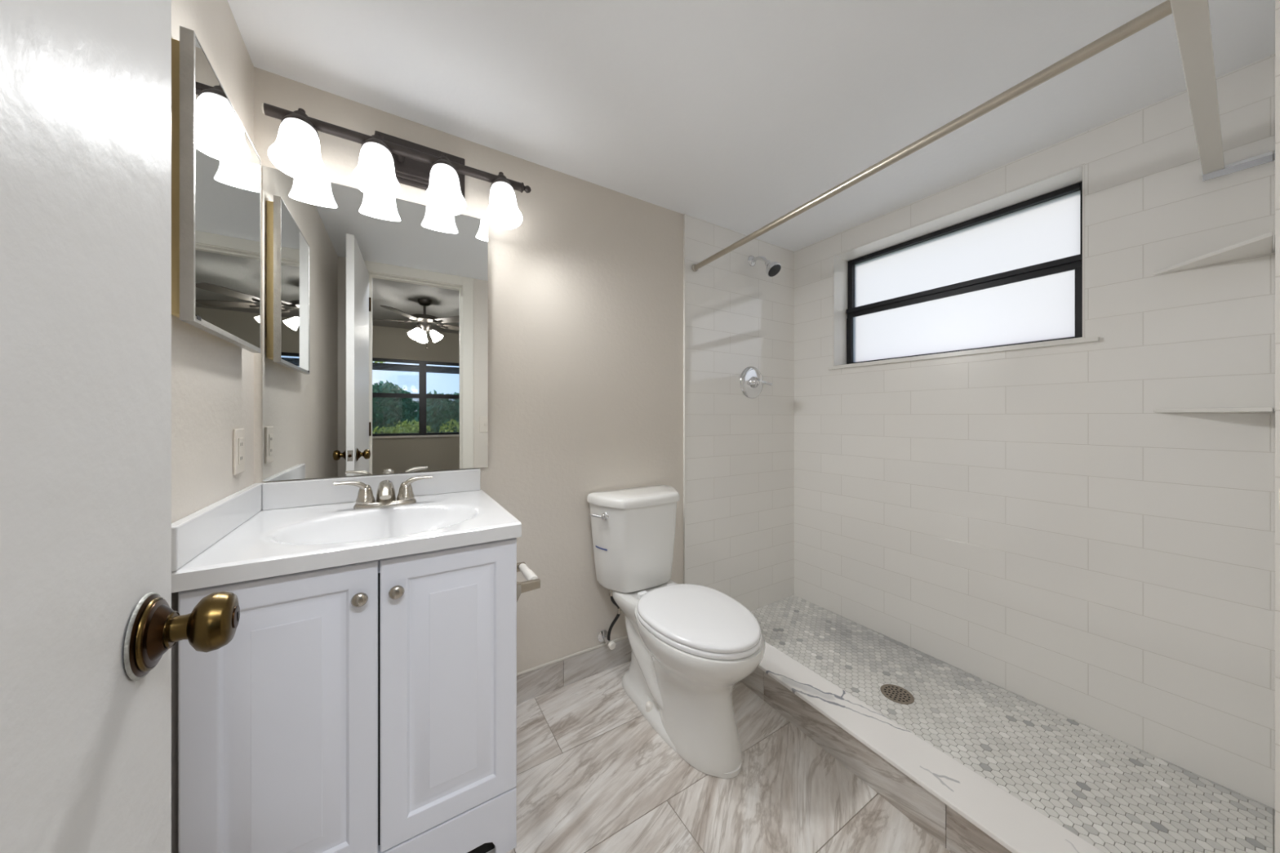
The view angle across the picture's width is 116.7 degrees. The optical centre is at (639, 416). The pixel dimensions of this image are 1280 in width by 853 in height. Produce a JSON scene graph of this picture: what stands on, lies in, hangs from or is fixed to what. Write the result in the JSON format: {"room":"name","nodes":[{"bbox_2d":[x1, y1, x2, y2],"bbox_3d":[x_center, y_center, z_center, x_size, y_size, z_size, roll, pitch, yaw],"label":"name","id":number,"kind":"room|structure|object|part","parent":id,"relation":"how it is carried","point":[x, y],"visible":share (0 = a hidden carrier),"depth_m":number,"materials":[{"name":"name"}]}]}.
{"room":"bathroom","nodes":[
{"label":"bathroom","id":0,"kind":"room"},
{"bbox_2d":[171,0,253,852],"bbox_3d":[-0.752,0.052,0.446,0.120,2.120,1.792,0,0,-32],"label":"wall","id":1,"kind":"structure","parent":0,"point":[212,377],"depth_m":0.86,"materials":[{"name":"beige paint"}]},
{"bbox_2d":[171,26,261,353],"bbox_3d":[-0.927,-0.431,0.876,0.038,0.520,0.422,0,0,-32],"label":"medicine cabinet","id":2,"kind":"object","parent":1,"relation":"attached to","point":[216,166],"visible":0.88,"depth_m":0.78,"materials":[{"name":"metal"}]},
{"bbox_2d":[195,36,260,348],"bbox_3d":[-0.914,-0.435,0.886,0.002,0.506,0.411,0,0,-32],"label":"mirror glass","id":3,"kind":"object","parent":2,"relation":"attached to","point":[228,163],"depth_m":0.84,"materials":[{"name":"clear"}]},
{"bbox_2d":[232,428,244,475],"bbox_3d":[-1.034,0.089,1.018,0.008,0.115,0.070,0,0,-32],"label":"wall outlet","id":4,"kind":"object","parent":1,"relation":"attached to","point":[238,434],"visible":1,"depth_m":1.01,"materials":[{"name":"beige plastic"}]},
{"bbox_2d":[238,437,243,464],"bbox_3d":[-1.032,0.089,1.019,0.002,0.067,0.032,0,0,-32],"label":"receptacle","id":5,"kind":"object","parent":4,"relation":"attached to","point":[240,439],"depth_m":1.02,"materials":[{"name":"beige plastic"}]},
{"bbox_2d":[253,66,794,672],"bbox_3d":[-0.024,0.052,1.882,2.637,2.120,0.129,0,0,-32],"label":"wall","id":6,"kind":"structure","parent":0,"point":[585,295],"depth_m":1.74,"materials":[{"name":"beige paint"}]},
{"bbox_2d":[262,468,479,510],"bbox_3d":[-0.838,0.231,1.294,0.589,0.078,0.021,0,0,-32],"label":"backsplash","id":7,"kind":"structure","parent":6,"relation":"attached to","point":[299,493],"depth_m":1.23,"materials":[{"name":"stone"}]},
{"bbox_2d":[262,165,488,481],"bbox_3d":[-0.830,-0.269,1.304,0.618,0.914,0.014,0,0,-32],"label":"wall mirror","id":8,"kind":"object","parent":6,"relation":"attached to","point":[375,311],"visible":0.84,"depth_m":1.27,"materials":[{"name":"clear glass"}]},
{"bbox_2d":[261,102,531,229],"bbox_3d":[-0.720,-0.807,1.275,0.745,0.245,0.179,0,0,-32],"label":"vanity light","id":9,"kind":"object","parent":6,"relation":"attached to","point":[385,161],"visible":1,"depth_m":1.24,"materials":[{"name":"white glass"}]},
{"bbox_3d":[-0.952,-0.758,1.099,0.124,0.145,0.127,0,0,-32],"label":"lamp shade","id":10,"kind":"part","parent":9,"relation":"part of","materials":[{"name":"white glass"}]},
{"bbox_3d":[-0.958,-0.776,1.109,0.054,0.101,0.060,0,0,-32],"label":"bulb","id":11,"kind":"part","parent":9,"relation":"part of","materials":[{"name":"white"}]},
{"bbox_3d":[-0.797,-0.758,1.196,0.124,0.145,0.127,0,0,-32],"label":"lamp shade","id":12,"kind":"part","parent":9,"relation":"part of","materials":[{"name":"white glass"}]},
{"bbox_3d":[-0.804,-0.776,1.206,0.054,0.101,0.060,0,0,-32],"label":"bulb","id":13,"kind":"part","parent":9,"relation":"part of","materials":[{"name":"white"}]},
{"bbox_3d":[-0.744,-0.857,1.348,0.270,0.147,0.029,0,0,-32],"label":"plate","id":14,"kind":"part","parent":9,"relation":"part of","materials":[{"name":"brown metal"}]},
{"bbox_3d":[-0.639,-0.758,1.295,0.124,0.145,0.127,0,0,-32],"label":"lamp shade","id":15,"kind":"part","parent":9,"relation":"part of","materials":[{"name":"white glass"}]},
{"bbox_3d":[-0.645,-0.776,1.305,0.054,0.101,0.060,0,0,-32],"label":"bulb","id":16,"kind":"part","parent":9,"relation":"part of","materials":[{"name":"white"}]},
{"bbox_3d":[-0.487,-0.776,1.404,0.054,0.101,0.060,0,0,-32],"label":"bulb","id":17,"kind":"part","parent":9,"relation":"part of","materials":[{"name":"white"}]},
{"bbox_3d":[-0.480,-0.758,1.394,0.124,0.145,0.127,0,0,-32],"label":"lamp shade","id":18,"kind":"part","parent":9,"relation":"part of","materials":[{"name":"white glass"}]},
{"bbox_2d":[516,635,631,704],"bbox_3d":[-0.192,1.053,1.705,0.925,0.118,0.010,0,0,-32],"label":"baseboard","id":19,"kind":"structure","parent":6,"relation":"attached to","point":[532,682],"depth_m":1.64,"materials":[{"name":"tile"}]},
{"bbox_2d":[597,589,621,649],"bbox_3d":[-0.124,0.852,1.684,0.069,0.272,0.117,0,0,-32],"label":"water supply valve","id":20,"kind":"object","parent":6,"relation":"attached to","point":[603,636],"visible":0.84,"depth_m":1.68,"materials":[{"name":"silver metal"}]},
{"bbox_3d":[-0.119,0.962,1.660,0.030,0.030,0.027,0,0,-32],"label":"valve knob","id":21,"kind":"part","parent":20,"relation":"part of","materials":[{"name":"white plastic"}]},
{"bbox_2d":[683,213,686,583],"bbox_3d":[0.223,-0.021,1.964,0.010,1.973,0.011,0,0,-32],"label":"trim","id":22,"kind":"structure","parent":6,"relation":"attached to","point":[684,215],"depth_m":1.96,"materials":[{"name":"white tile"}]},
{"bbox_2d":[740,366,772,398],"bbox_3d":[0.647,-0.190,2.178,0.180,0.180,0.080,0,0,-32],"label":"shower valve","id":23,"kind":"object","parent":6,"relation":"attached to","point":[752,382],"visible":1,"depth_m":2.18,"materials":[{"name":"silver metal"}]},
{"bbox_3d":[0.697,-0.185,2.183,0.078,0.029,0.018,0,0,-17],"label":"lever","id":24,"kind":"part","parent":23,"relation":"part of","materials":[{"name":"silver metal"}]},
{"bbox_2d":[747,255,781,276],"bbox_3d":[0.680,-0.825,2.139,0.082,0.153,0.182,0,0,-32],"label":"shower head","id":25,"kind":"object","parent":6,"relation":"attached to","point":[772,268],"visible":1,"depth_m":2.10,"materials":[{"name":"silver metal"}]},
{"bbox_3d":[0.661,-0.851,2.159,0.020,0.062,0.105,0,0,-34],"label":"arm","id":26,"kind":"part","parent":25,"relation":"part of","materials":[{"name":"silver metal"}]},
{"bbox_3d":[0.713,-0.772,2.088,0.073,0.047,0.058,0,0,-32],"label":"nozzle plate","id":27,"kind":"part","parent":25,"relation":"part of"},
{"bbox_2d":[691,0,1172,271],"bbox_3d":[0.649,-0.751,1.314,0.037,0.043,1.547,0,0,-29],"label":"shower curtain rod","id":28,"kind":"object","parent":6,"relation":"attached to","point":[1162,10],"visible":1,"depth_m":0.96,"materials":[{"name":"metal"}]},
{"bbox_2d":[486,661,951,852],"bbox_3d":[0.009,1.152,0.851,1.600,0.080,1.672,0,0,-32],"label":"floor","id":29,"kind":"structure","parent":0,"point":[594,775],"depth_m":1.17,"materials":[{"name":"tile"}]},
{"bbox_2d":[177,537,516,852],"bbox_3d":[-0.702,0.711,1.069,0.598,0.803,0.544,0,0,-32],"label":"vanity cabinet","id":30,"kind":"object","parent":29,"relation":"on","point":[371,706],"visible":0.96,"depth_m":0.84,"materials":[{"name":"white wood"}]},
{"bbox_3d":[-0.701,0.634,0.786,0.296,0.641,0.019,0,0,-32],"label":"door","id":31,"kind":"part","parent":30,"relation":"part of","materials":[{"name":"white wood"}]},
{"bbox_2d":[171,468,521,592],"bbox_3d":[-0.706,0.290,1.068,0.616,0.197,0.544,0,0,-32],"label":"sink","id":32,"kind":"object","parent":30,"relation":"in","point":[259,531],"visible":0.81,"depth_m":0.98,"materials":[{"name":"ceramic"}]},
{"bbox_2d":[333,475,432,509],"bbox_3d":[-0.755,0.228,1.171,0.247,0.083,0.130,0,0,-32],"label":"faucet","id":33,"kind":"object","parent":32,"relation":"on","point":[385,494],"visible":1,"depth_m":1.17,"materials":[{"name":"silver metal"}]},
{"bbox_3d":[-0.837,0.208,1.149,0.088,0.042,0.026,0,0,-41],"label":"lever","id":34,"kind":"part","parent":33,"relation":"part of","materials":[{"name":"silver metal"}]},
{"bbox_3d":[-0.816,0.230,1.171,0.047,0.054,0.047,0,0,-32],"label":"handle","id":35,"kind":"part","parent":33,"relation":"part of","materials":[{"name":"silver metal"}]},
{"bbox_3d":[-0.772,0.262,1.198,0.160,0.014,0.058,0,0,-32],"label":"plate","id":36,"kind":"part","parent":33,"relation":"part of","materials":[{"name":"silver metal"}]},
{"bbox_3d":[-0.755,0.225,1.171,0.052,0.070,0.130,0,0,-32],"label":"spout","id":37,"kind":"part","parent":33,"relation":"part of","materials":[{"name":"silver metal"}]},
{"bbox_3d":[-0.728,0.230,1.225,0.047,0.054,0.047,0,0,-32],"label":"handle","id":38,"kind":"part","parent":33,"relation":"part of","materials":[{"name":"silver metal"}]},
{"bbox_3d":[-0.699,0.208,1.235,0.088,0.042,0.026,0,0,-23],"label":"lever","id":39,"kind":"part","parent":33,"relation":"part of","materials":[{"name":"silver metal"}]},
{"bbox_3d":[-0.591,0.385,0.831,0.030,0.030,0.023,0,0,-32],"label":"knob","id":40,"kind":"part","parent":30,"relation":"part of","materials":[{"name":"silver metal"}]},
{"bbox_3d":[-0.535,0.385,0.866,0.030,0.030,0.023,0,0,-32],"label":"knob","id":41,"kind":"part","parent":30,"relation":"part of","materials":[{"name":"silver metal"}]},
{"bbox_3d":[-0.447,0.634,0.945,0.294,0.641,0.019,0,0,-32],"label":"door","id":42,"kind":"part","parent":30,"relation":"part of","materials":[{"name":"white wood"}]},
{"bbox_2d":[516,561,540,601],"bbox_3d":[-0.347,0.472,1.138,0.075,0.054,0.179,0,0,-32],"label":"toilet paper holder","id":43,"kind":"object","parent":30,"relation":"attached to","point":[532,582],"visible":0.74,"depth_m":1.08,"materials":[{"name":"silver metal"}]},
{"bbox_3d":[-0.387,0.472,1.200,0.074,0.054,0.031,0,0,-32],"label":"arm","id":44,"kind":"part","parent":43,"relation":"part of","materials":[{"name":"silver metal"}]},
{"bbox_3d":[-0.309,0.472,1.075,0.074,0.054,0.031,0,0,-32],"label":"arm","id":45,"kind":"part","parent":43,"relation":"part of","materials":[{"name":"silver metal"}]},
{"bbox_2d":[586,484,765,778],"bbox_3d":[0.131,0.716,1.468,0.427,0.790,0.733,0,0,-32],"label":"toilet","id":46,"kind":"object","parent":29,"relation":"on","point":[691,645],"visible":1,"depth_m":1.37,"materials":[{"name":"white ceramic"}]},
{"bbox_3d":[-0.172,0.402,1.591,0.065,0.014,0.012,0,0,23],"label":"lever arm","id":47,"kind":"part","parent":46,"relation":"part of","materials":[{"name":"silver metal"}]},
{"bbox_3d":[-0.144,0.403,1.583,0.031,0.031,0.024,0,0,28],"label":"flush lever","id":48,"kind":"part","parent":46,"relation":"part of","materials":[{"name":"silver metal"}]},
{"bbox_3d":[0.002,0.538,1.692,0.390,0.350,0.204,0,0,-32],"label":"tank","id":49,"kind":"part","parent":46,"relation":"part of","materials":[{"name":"white ceramic"}]},
{"bbox_3d":[0.004,0.342,1.689,0.409,0.042,0.222,0,0,-32],"label":"tank lid","id":50,"kind":"part","parent":46,"relation":"part of","materials":[{"name":"white ceramic"}]},
{"bbox_3d":[0.203,0.705,1.370,0.364,0.018,0.473,0,0,-32],"label":"seat","id":51,"kind":"part","parent":46,"relation":"part of","materials":[{"name":"white plastic"}]},
{"bbox_3d":[0.203,0.684,1.371,0.360,0.022,0.468,0,0,-32],"label":"seat lid","id":52,"kind":"part","parent":46,"relation":"part of","materials":[{"name":"white plastic"}]},
{"bbox_3d":[0.201,0.912,1.373,0.370,0.395,0.498,0,0,-32],"label":"bowl","id":53,"kind":"part","parent":46,"relation":"part of","materials":[{"name":"white ceramic"}]},
{"bbox_2d":[740,641,1105,852],"bbox_3d":[0.677,1.046,1.331,0.173,0.133,1.551,0,0,-31],"label":"shower curb","id":54,"kind":"object","parent":29,"relation":"on","point":[962,810],"visible":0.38,"depth_m":1.12,"materials":[{"name":"stone"}]},
{"bbox_2d":[226,0,1274,251],"bbox_3d":[0.366,-1.058,1.145,2.757,0.100,1.792,0,0,-32],"label":"ceiling","id":55,"kind":"structure","parent":0,"point":[735,115],"depth_m":1.18,"materials":[{"name":"white paint"}]},
{"bbox_2d":[751,595,1273,852],"bbox_3d":[1.044,1.141,1.561,0.725,0.102,1.548,0,0,-32],"label":"floor","id":56,"kind":"structure","parent":0,"point":[1117,796],"depth_m":1.29,"materials":[{"name":"tile"}]},
{"bbox_2d":[880,684,914,704],"bbox_3d":[1.009,1.090,1.548,0.112,0.003,0.112,0,0,-32],"label":"floor drain","id":57,"kind":"object","parent":56,"relation":"on","point":[895,693],"visible":1,"depth_m":1.54,"materials":[{"name":"metal"}]},
{"bbox_2d":[794,54,1273,808],"bbox_3d":[1.473,0.052,1.766,0.220,2.120,1.672,0,0,-32],"label":"wall","id":58,"kind":"structure","parent":0,"point":[1027,522],"depth_m":1.36,"materials":[{"name":"white tile"}]},
{"bbox_2d":[827,164,1099,369],"bbox_3d":[1.399,-0.578,1.834,0.201,0.634,0.998,0,0,-32],"label":"window","id":59,"kind":"structure","parent":58,"relation":"in","point":[1006,271],"depth_m":1.77,"materials":[{"name":"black glass"}]},
{"bbox_3d":[1.390,-0.271,1.829,0.181,0.020,0.998,0,0,-32],"label":"sill","id":60,"kind":"part","parent":59,"relation":"part of","materials":[{"name":"white tile"}]},
{"bbox_3d":[1.447,-0.447,1.874,0.004,0.282,0.877,0,0,-32],"label":"pane","id":61,"kind":"part","parent":59,"relation":"part of","materials":[{"name":"white glass"}]},
{"bbox_3d":[1.428,-0.447,1.861,0.022,0.327,0.930,0,0,-32],"label":"sash","id":62,"kind":"part","parent":59,"relation":"part of","materials":[{"name":"black metal"}]},
{"bbox_3d":[1.461,-0.728,1.882,0.004,0.280,0.877,0,0,-32],"label":"pane","id":63,"kind":"part","parent":59,"relation":"part of","materials":[{"name":"white glass"}]},
{"bbox_2d":[1273,0,1279,852],"bbox_3d":[1.410,0.052,0.868,0.840,2.120,0.015,0,0,-32],"label":"wall","id":64,"kind":"structure","parent":0,"point":[1277,2],"depth_m":0.65,"materials":[{"name":"white tile"}]},
{"bbox_2d":[1153,231,1272,275],"bbox_3d":[1.621,-0.460,1.130,0.203,0.012,0.203,0,0,-32],"label":"corner shelf","id":65,"kind":"object","parent":64,"relation":"attached to","point":[1260,245],"visible":1,"depth_m":1.10,"materials":[{"name":"white tile"}]},
{"bbox_2d":[1153,407,1272,413],"bbox_3d":[1.621,-0.018,1.130,0.203,0.012,0.203,0,0,-32],"label":"corner shelf","id":66,"kind":"object","parent":64,"relation":"attached to","point":[1225,409],"visible":1,"depth_m":1.10,"materials":[{"name":"white tile"}]},
{"bbox_2d":[1169,0,1272,181],"bbox_3d":[1.259,-0.722,0.840,1.126,0.024,0.112,0,0,-33],"label":"rail","id":67,"kind":"object","parent":64,"relation":"attached to","point":[1192,22],"visible":1,"depth_m":0.86,"materials":[{"name":"silver metal"}]},
{"bbox_3d":[0.772,0.052,0.401,2.417,2.120,0.100,0,0,-32],"label":"wall","id":68,"kind":"structure","parent":0,"visible":0},
{"bbox_2d":[0,0,239,852],"bbox_3d":[-0.337,0.088,0.140,0.160,2.032,0.638,0,0,-32],"label":"door","id":69,"kind":"structure","parent":68,"relation":"in","point":[90,628],"depth_m":0.29,"materials":[{"name":"paint"}]},
{"bbox_3d":[-0.422,0.200,0.382,0.044,0.054,0.054,0,0,-32],"label":"knob","id":70,"kind":"part","parent":69,"relation":"part of","materials":[{"name":"gold metal"}]}
]}

